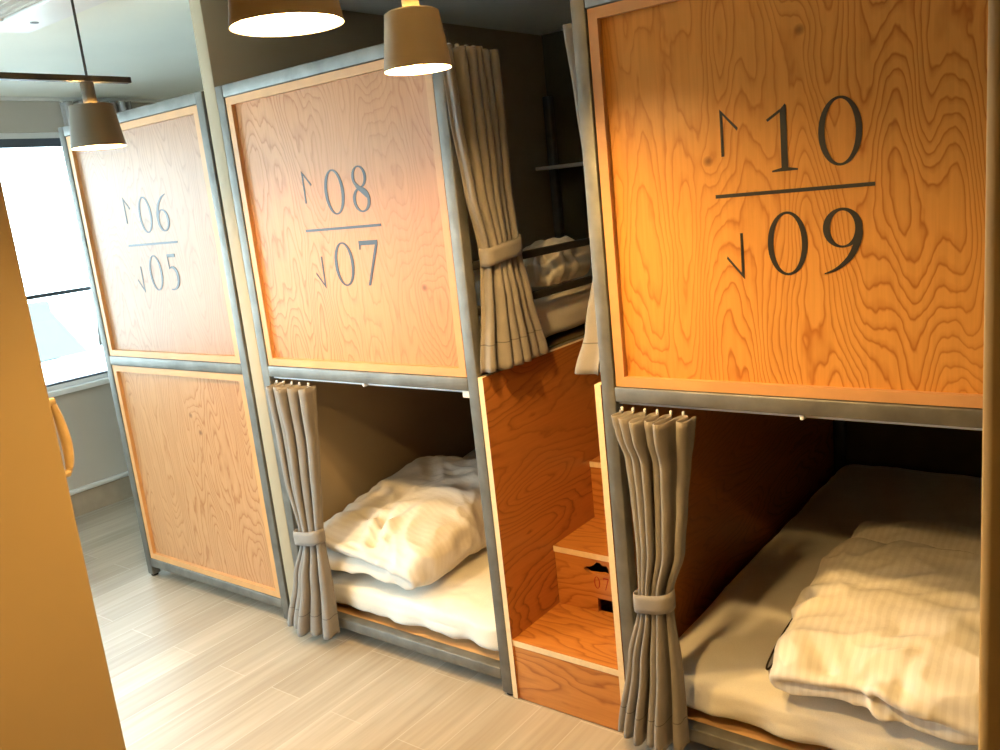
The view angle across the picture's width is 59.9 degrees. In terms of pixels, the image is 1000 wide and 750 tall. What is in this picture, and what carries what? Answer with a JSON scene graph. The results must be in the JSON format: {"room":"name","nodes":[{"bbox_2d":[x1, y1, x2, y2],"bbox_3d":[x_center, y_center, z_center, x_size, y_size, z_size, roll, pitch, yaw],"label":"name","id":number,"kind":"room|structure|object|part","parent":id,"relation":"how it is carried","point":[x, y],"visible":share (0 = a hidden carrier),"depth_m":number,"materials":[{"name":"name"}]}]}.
{"room":"dormitory","nodes":[
{"label":"dormitory","id":0,"kind":"room"},
{"bbox_2d":[0,179,125,749],"bbox_3d":[-1.833,0.408,1.043,0.120,2.350,2.565,3,15,37],"label":"door","id":1,"kind":"structure","parent":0,"point":[56,690],"depth_m":1.97,"materials":[{"name":"paint"}]},
{"bbox_2d":[49,397,73,477],"bbox_3d":[-1.021,0.144,2.025,0.024,0.193,0.034,3,15,37],"label":"handle","id":2,"kind":"object","parent":1,"relation":"attached to","point":[62,429],"visible":0.95,"depth_m":2.02,"materials":[{"name":"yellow wood"}]},
{"bbox_2d":[0,101,151,490],"bbox_3d":[-3.258,-0.086,4.044,0.120,2.350,5.700,3,15,37],"label":"wall","id":3,"kind":"structure","parent":0,"point":[89,415],"depth_m":5.06,"materials":[{"name":"grey paint"}]},
{"bbox_2d":[0,132,109,397],"bbox_3d":[-3.380,-0.297,3.815,0.125,1.448,3.560,3,15,37],"label":"window","id":4,"kind":"structure","parent":3,"relation":"in","point":[51,139],"depth_m":4.90,"materials":[{"name":"white paint"}]},
{"bbox_2d":[0,138,61,148],"bbox_3d":[-3.471,-0.951,3.691,0.050,0.045,3.430,3,15,37],"label":"roller blind","id":5,"kind":"object","parent":4,"relation":"attached to","point":[5,143],"depth_m":4.78,"materials":[{"name":"grey fabric"}]},
{"bbox_3d":[-3.278,0.394,3.942,0.055,0.030,3.560,3,15,37],"label":"sill","id":6,"kind":"part","parent":4,"relation":"part of","materials":[{"name":"white paint"}]},
{"bbox_2d":[0,96,166,102],"bbox_3d":[-3.322,-1.215,3.756,0.025,0.020,5.700,3,15,37],"label":"trim","id":7,"kind":"structure","parent":3,"relation":"attached to","point":[2,98],"depth_m":4.87,"materials":[{"name":"white paint"}]},
{"bbox_2d":[69,471,128,495],"bbox_3d":[-3.093,0.916,4.214,0.028,0.025,5.700,3,15,37],"label":"trim","id":8,"kind":"structure","parent":3,"relation":"attached to","point":[124,474],"depth_m":5.12,"materials":[{"name":"white paint"}]},
{"bbox_2d":[70,476,132,516],"bbox_3d":[-3.088,0.994,4.234,0.018,0.135,5.700,3,15,37],"label":"baseboard","id":9,"kind":"structure","parent":3,"relation":"attached to","point":[95,498],"depth_m":5.15,"materials":[{"name":"beige wood"}]},
{"bbox_2d":[0,0,571,98],"bbox_3d":[-0.729,-1.116,1.769,6.800,0.080,5.900,3,15,37],"label":"ceiling","id":10,"kind":"structure","parent":0,"point":[152,43],"depth_m":3.75,"materials":[{"name":"paint"}]},
{"bbox_2d":[0,0,108,32],"bbox_3d":[-1.627,-1.131,2.538,0.920,0.022,0.915,3,15,37],"label":"air conditioner","id":11,"kind":"object","parent":10,"relation":"attached to","point":[20,16],"visible":1,"depth_m":2.89,"materials":[{"name":"white plastic"}]},
{"bbox_2d":[0,0,41,17],"bbox_3d":[-1.627,-1.134,2.538,0.600,0.014,0.595,3,15,37],"label":"grille","id":12,"kind":"object","parent":11,"relation":"attached to","point":[8,8],"depth_m":2.82,"materials":[{"name":"white"}]},
{"bbox_2d":[0,0,131,83],"bbox_3d":[-1.201,-0.927,2.176,0.044,0.360,0.513,3,15,37],"label":"track","id":13,"kind":"object","parent":10,"relation":"hanging from","point":[12,76],"visible":1,"depth_m":2.28,"materials":[{"name":"black metal"}]},
{"bbox_3d":[-1.121,-0.966,2.278,0.007,0.344,0.007,3,15,37],"label":"hanging rod","id":14,"kind":"part","parent":13,"relation":"part of","materials":[{"name":"black metal"}]},
{"bbox_2d":[68,81,126,150],"bbox_3d":[-1.095,-0.699,2.332,0.140,0.170,0.140,3,15,37],"label":"pendant lamp","id":15,"kind":"object","parent":13,"relation":"hanging from","point":[94,125],"visible":1,"depth_m":2.29,"materials":[{"name":"metal"}]},
{"bbox_2d":[80,81,96,102],"bbox_3d":[-1.101,-0.753,2.321,0.035,0.060,0.035,3,15,37],"label":"socket","id":16,"kind":"object","parent":15,"relation":"attached to","point":[87,88],"depth_m":2.31,"materials":[{"name":"paint"}]},
{"bbox_2d":[59,100,131,345],"bbox_3d":[-2.222,-0.902,5.099,0.086,1.383,0.531,3,15,37],"label":"window curtain","id":17,"kind":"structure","parent":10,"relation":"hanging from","point":[120,106],"depth_m":4.99,"materials":[{"name":"white plastic"}]},
{"bbox_3d":[-0.367,-0.743,0.907,0.044,0.358,0.470,3,15,37],"label":"track","id":18,"kind":"object","parent":10,"relation":"hanging from","visible":0},
{"bbox_2d":[228,0,343,36],"bbox_3d":[-0.271,-0.513,1.050,0.140,0.170,0.140,3,15,37],"label":"pendant lamp","id":19,"kind":"object","parent":18,"relation":"hanging from","point":[254,18],"visible":1,"depth_m":1.07,"materials":[{"name":"beige paint"}]},
{"bbox_3d":[-0.267,-0.473,1.059,0.064,0.072,0.064,3,15,37],"label":"light bulb","id":20,"kind":"part","parent":19,"relation":"part of","materials":[{"name":"white glass"}]},
{"bbox_3d":[-0.345,-0.893,1.518,0.044,0.328,0.720,3,15,37],"label":"track","id":21,"kind":"object","parent":10,"relation":"hanging from","visible":0},
{"bbox_2d":[384,0,451,75],"bbox_3d":[-0.176,-0.706,1.755,0.140,0.170,0.140,3,15,37],"label":"pendant lamp","id":22,"kind":"object","parent":21,"relation":"hanging from","point":[415,43],"visible":1,"depth_m":1.71,"materials":[{"name":"metal"}]},
{"bbox_2d":[401,0,418,6],"bbox_3d":[-0.182,-0.759,1.743,0.035,0.060,0.035,3,15,37],"label":"socket","id":23,"kind":"object","parent":22,"relation":"attached to","point":[404,2],"depth_m":1.73,"materials":[{"name":"beige paint"}]},
{"bbox_2d":[189,0,554,600],"bbox_3d":[-0.294,-0.392,3.993,0.064,2.350,2.096,3,15,37],"label":"wall partition","id":24,"kind":"structure","parent":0,"point":[368,434],"depth_m":3.60,"materials":[{"name":"beige paint"}]},
{"bbox_2d":[75,496,717,749],"bbox_3d":[-0.477,1.237,2.276,6.800,0.060,5.900,3,15,37],"label":"floor","id":25,"kind":"structure","parent":0,"point":[192,664],"depth_m":3.01,"materials":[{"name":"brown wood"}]},
{"bbox_2d":[58,91,289,620],"bbox_3d":[-0.736,-0.260,4.340,1.027,2.040,2.050,3,15,37],"label":"bunk bed","id":26,"kind":"object","parent":25,"relation":"on","point":[149,211],"visible":0.75,"depth_m":3.53,"materials":[{"name":"wood"}]},
{"bbox_3d":[-1.729,-0.058,3.865,0.040,2.028,0.040,3,15,37],"label":"post","id":27,"kind":"part","parent":26,"relation":"part of","materials":[{"name":"metal"}]},
{"bbox_3d":[-1.440,-1.002,3.359,0.947,0.040,0.040,3,15,37],"label":"rail","id":28,"kind":"part","parent":26,"relation":"part of","materials":[{"name":"metal"}]},
{"bbox_3d":[-1.391,-0.524,3.459,0.939,0.938,0.026,3,15,37],"label":"panel moulding","id":29,"kind":"part","parent":26,"relation":"part of","materials":[{"name":"brown wood"}]},
{"bbox_3d":[-1.385,-0.526,3.467,0.919,0.918,0.014,3,15,37],"label":"panel","id":30,"kind":"part","parent":26,"relation":"part of","materials":[{"name":"brown wood"}]},
{"bbox_3d":[-1.338,-0.047,3.564,0.947,0.040,0.040,3,15,37],"label":"rail","id":31,"kind":"part","parent":26,"relation":"part of","materials":[{"name":"metal"}]},
{"bbox_3d":[-1.290,0.422,3.663,0.939,0.919,0.026,3,15,37],"label":"panel moulding","id":32,"kind":"part","parent":26,"relation":"part of","materials":[{"name":"brown wood"}]},
{"bbox_3d":[-1.284,0.420,3.671,0.919,0.899,0.014,3,15,37],"label":"panel","id":33,"kind":"part","parent":26,"relation":"part of","materials":[{"name":"brown wood"}]},
{"bbox_3d":[-1.238,0.889,3.766,0.947,0.040,0.040,3,15,37],"label":"rail","id":34,"kind":"part","parent":26,"relation":"part of","materials":[{"name":"metal"}]},
{"bbox_3d":[-0.944,-0.013,3.268,0.040,2.028,0.040,3,15,37],"label":"post","id":35,"kind":"part","parent":26,"relation":"part of","materials":[{"name":"metal"}]},
{"bbox_2d":[215,30,592,695],"bbox_3d":[0.146,-0.211,3.676,1.022,2.040,2.060,3,15,37],"label":"bunk bed","id":36,"kind":"object","parent":25,"relation":"on","point":[349,200],"visible":0.69,"depth_m":2.77,"materials":[{"name":"wood"}]},
{"bbox_3d":[-0.849,-0.007,3.196,0.040,2.028,0.040,3,15,37],"label":"post","id":37,"kind":"part","parent":36,"relation":"part of","materials":[{"name":"metal"}]},
{"bbox_2d":[266,380,339,639],"bbox_3d":[-0.744,0.502,3.172,0.340,0.966,0.109,2,14,33],"label":"curtain","id":38,"kind":"object","parent":36,"relation":"hanging from","point":[313,607],"visible":1,"depth_m":3.14,"materials":[{"name":"grey fabric"}]},
{"bbox_3d":[-0.562,-0.952,2.691,0.942,0.040,0.040,3,15,37],"label":"rail","id":39,"kind":"part","parent":36,"relation":"part of","materials":[{"name":"metal"}]},
{"bbox_3d":[-0.513,-0.473,2.791,0.934,0.938,0.026,3,15,37],"label":"panel moulding","id":40,"kind":"part","parent":36,"relation":"part of","materials":[{"name":"brown wood"}]},
{"bbox_3d":[-0.507,-0.476,2.799,0.914,0.918,0.014,3,15,37],"label":"panel","id":41,"kind":"part","parent":36,"relation":"part of","materials":[{"name":"brown wood"}]},
{"bbox_3d":[-0.460,0.003,2.896,0.942,0.040,0.040,3,15,37],"label":"rail","id":42,"kind":"part","parent":36,"relation":"part of","materials":[{"name":"metal"}]},
{"bbox_2d":[331,547,498,650],"bbox_3d":[0.227,0.620,3.845,0.950,0.152,1.953,3,15,37],"label":"mattress","id":43,"kind":"object","parent":36,"relation":"on","point":[458,605],"visible":0.16,"depth_m":3.09,"materials":[{"name":"white fabric"}]},
{"bbox_2d":[323,455,486,589],"bbox_3d":[-0.315,0.537,3.417,0.634,0.283,0.738,3,15,37],"label":"pillow","id":44,"kind":"object","parent":43,"relation":"on","point":[413,527],"visible":0.79,"depth_m":3.21,"materials":[{"name":"fabric"}]},
{"bbox_2d":[463,449,475,458],"bbox_3d":[0.040,0.421,3.892,0.560,0.212,0.418,5,16,42],"label":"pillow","id":45,"kind":"object","parent":43,"relation":"on","point":[471,455],"visible":0.02,"depth_m":3.96,"materials":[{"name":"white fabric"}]},
{"bbox_3d":[-0.360,0.940,3.098,0.942,0.040,0.040,3,15,37],"label":"rail","id":46,"kind":"part","parent":36,"relation":"part of","materials":[{"name":"metal"}]},
{"bbox_3d":[-0.068,0.037,2.602,0.040,2.028,0.040,3,15,37],"label":"post","id":47,"kind":"part","parent":36,"relation":"part of","materials":[{"name":"metal"}]},
{"bbox_2d":[443,43,548,372],"bbox_3d":[0.001,-0.486,2.554,0.074,0.928,0.321,3,15,37],"label":"curtain","id":48,"kind":"object","parent":36,"relation":"hanging from","point":[512,333],"visible":0.99,"depth_m":2.52,"materials":[{"name":"grey fabric"}]},
{"bbox_3d":[0.490,-0.541,3.297,0.022,0.024,1.960,3,15,37],"label":"guard rail","id":49,"kind":"part","parent":36,"relation":"part of","materials":[{"name":"black metal"}]},
{"bbox_2d":[475,264,591,336],"bbox_3d":[0.119,-0.344,3.640,0.935,0.164,1.953,3,15,37],"label":"mattress","id":50,"kind":"object","parent":36,"relation":"on","point":[566,310],"visible":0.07,"depth_m":3.04,"materials":[{"name":"white fabric"}]},
{"bbox_2d":[473,269,479,281],"bbox_3d":[-0.307,-0.335,3.042,0.494,0.162,0.322,3,15,37],"label":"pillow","id":51,"kind":"object","parent":50,"relation":"on","point":[476,272],"visible":0.02,"depth_m":2.95,"materials":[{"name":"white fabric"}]},
{"bbox_2d":[523,236,591,286],"bbox_3d":[0.193,-0.420,3.139,0.235,0.159,0.388,3,15,37],"label":"bedding","id":52,"kind":"object","parent":50,"relation":"on","point":[550,269],"visible":0.72,"depth_m":3.01,"materials":[{"name":"fabric"}]},
{"bbox_3d":[0.531,-0.205,3.372,0.040,0.040,1.970,3,15,37],"label":"rail","id":53,"kind":"part","parent":36,"relation":"part of","materials":[{"name":"wood"}]},
{"bbox_3d":[0.504,-0.410,3.325,0.022,0.024,1.960,3,15,37],"label":"guard rail","id":54,"kind":"part","parent":36,"relation":"part of","materials":[{"name":"black metal"}]},
{"bbox_3d":[0.352,-0.468,4.740,0.040,2.028,0.040,3,15,37],"label":"post","id":55,"kind":"part","parent":36,"relation":"part of","materials":[{"name":"metal"}]},
{"bbox_2d":[536,162,583,170],"bbox_3d":[0.625,-1.063,4.259,0.962,0.017,0.200,3,15,37],"label":"shelf","id":56,"kind":"object","parent":36,"relation":"attached to","point":[552,166],"depth_m":4.42,"materials":[{"name":"white paint"}]},
{"bbox_2d":[478,338,833,733],"bbox_3d":[0.753,0.302,3.318,0.420,1.058,2.000,3,15,37],"label":"staircase","id":57,"kind":"structure","parent":25,"relation":"on","point":[544,424],"depth_m":2.85,"materials":[{"name":"brown wood"}]},
{"bbox_3d":[0.593,0.293,3.439,0.018,1.058,2.000,3,15,37],"label":"panel","id":58,"kind":"part","parent":57,"relation":"part of","materials":[{"name":"brown wood"}]},
{"bbox_3d":[0.912,0.311,3.197,0.019,1.058,2.000,3,15,37],"label":"panel","id":59,"kind":"part","parent":57,"relation":"part of","materials":[{"name":"brown wood"}]},
{"bbox_2d":[570,0,987,749],"bbox_3d":[1.294,-0.144,2.796,1.027,2.040,2.050,3,15,37],"label":"bunk bed","id":60,"kind":"object","parent":25,"relation":"on","point":[785,199],"visible":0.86,"depth_m":1.94,"materials":[{"name":"wood"}]},
{"bbox_2d":[563,23,599,375],"bbox_3d":[0.278,-0.477,2.366,0.094,0.916,0.308,3,15,37],"label":"curtain","id":61,"kind":"object","parent":60,"relation":"hanging from","point":[588,362],"visible":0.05,"depth_m":2.35,"materials":[{"name":"grey fabric"}]},
{"bbox_3d":[0.590,-0.886,1.815,0.947,0.040,0.040,3,15,37],"label":"rail","id":62,"kind":"part","parent":60,"relation":"part of","materials":[{"name":"metal"}]},
{"bbox_3d":[0.301,0.058,2.321,0.040,2.028,0.040,3,15,37],"label":"post","id":63,"kind":"part","parent":60,"relation":"part of","materials":[{"name":"metal"}]},
{"bbox_2d":[611,407,695,749],"bbox_3d":[0.396,0.558,2.294,0.281,0.944,0.113,3,15,37],"label":"curtain","id":64,"kind":"object","parent":60,"relation":"hanging from","point":[657,451],"visible":1,"depth_m":2.28,"materials":[{"name":"grey fabric"}]},
{"bbox_3d":[0.792,1.005,2.222,0.947,0.040,0.040,3,15,37],"label":"rail","id":65,"kind":"part","parent":60,"relation":"part of","materials":[{"name":"metal"}]},
{"bbox_3d":[0.639,-0.408,1.915,0.939,0.938,0.026,3,15,37],"label":"panel moulding","id":66,"kind":"part","parent":60,"relation":"part of","materials":[{"name":"brown wood"}]},
{"bbox_3d":[0.645,-0.410,1.923,0.919,0.918,0.014,3,15,37],"label":"panel","id":67,"kind":"part","parent":60,"relation":"part of","materials":[{"name":"orange wood"}]},
{"bbox_3d":[0.692,0.069,2.020,0.947,0.040,0.040,3,15,37],"label":"rail","id":68,"kind":"part","parent":60,"relation":"part of","materials":[{"name":"metal"}]},
{"bbox_2d":[679,464,981,749],"bbox_3d":[1.377,0.684,2.971,0.956,0.155,1.953,3,15,37],"label":"mattress","id":69,"kind":"object","parent":60,"relation":"on","point":[726,651],"visible":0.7,"depth_m":2.68,"materials":[{"name":"white fabric"}]},
{"bbox_2d":[766,618,792,669],"bbox_3d":[0.833,0.759,2.520,0.034,0.010,0.387,2,15,33],"label":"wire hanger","id":70,"kind":"object","parent":69,"relation":"on","point":[772,652],"visible":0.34,"depth_m":2.43,"materials":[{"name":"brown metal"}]},
{"bbox_2d":[769,537,980,744],"bbox_3d":[1.071,0.647,2.278,0.615,0.255,0.692,3,15,37],"label":"duvet","id":71,"kind":"object","parent":69,"relation":"on","point":[891,630],"visible":0.86,"depth_m":2.15,"materials":[{"name":"fabric"}]},
{"bbox_2d":[851,520,980,554],"bbox_3d":[1.350,0.572,2.689,0.519,0.163,0.326,3,15,37],"label":"pillow","id":72,"kind":"object","parent":69,"relation":"on","point":[942,535],"visible":0.33,"depth_m":2.72,"materials":[{"name":"fabric"}]},
{"bbox_3d":[1.502,-0.403,3.866,0.040,2.028,0.040,3,15,37],"label":"post","id":73,"kind":"part","parent":60,"relation":"part of","materials":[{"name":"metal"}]},
{"bbox_2d":[541,30,981,477],"bbox_3d":[1.488,-0.561,3.898,5.600,2.350,0.035,3,15,37],"label":"wall","id":74,"kind":"structure","parent":0,"point":[920,448],"depth_m":4.00,"materials":[{"name":"brown wood"}]},
{"bbox_2d":[978,0,999,749],"bbox_3d":[1.082,0.278,0.204,1.701,2.350,0.120,3,15,37],"label":"wall","id":75,"kind":"structure","parent":0,"point":[989,656],"depth_m":0.62,"materials":[{"name":"paint"}]},
{"label":"outside","id":76,"kind":"structure","parent":0,"visible":0},
{"bbox_3d":[-13.278,4.545,7.686,50.000,0.100,70.000,3,15,37],"label":"ground","id":77,"kind":"structure","parent":76,"visible":0},
{"bbox_2d":[14,235,106,383],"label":"window","id":78,"kind":"structure","parent":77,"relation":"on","point":[66,333],"depth_m":9.29,"materials":[{"name":"white glass"}]}
]}

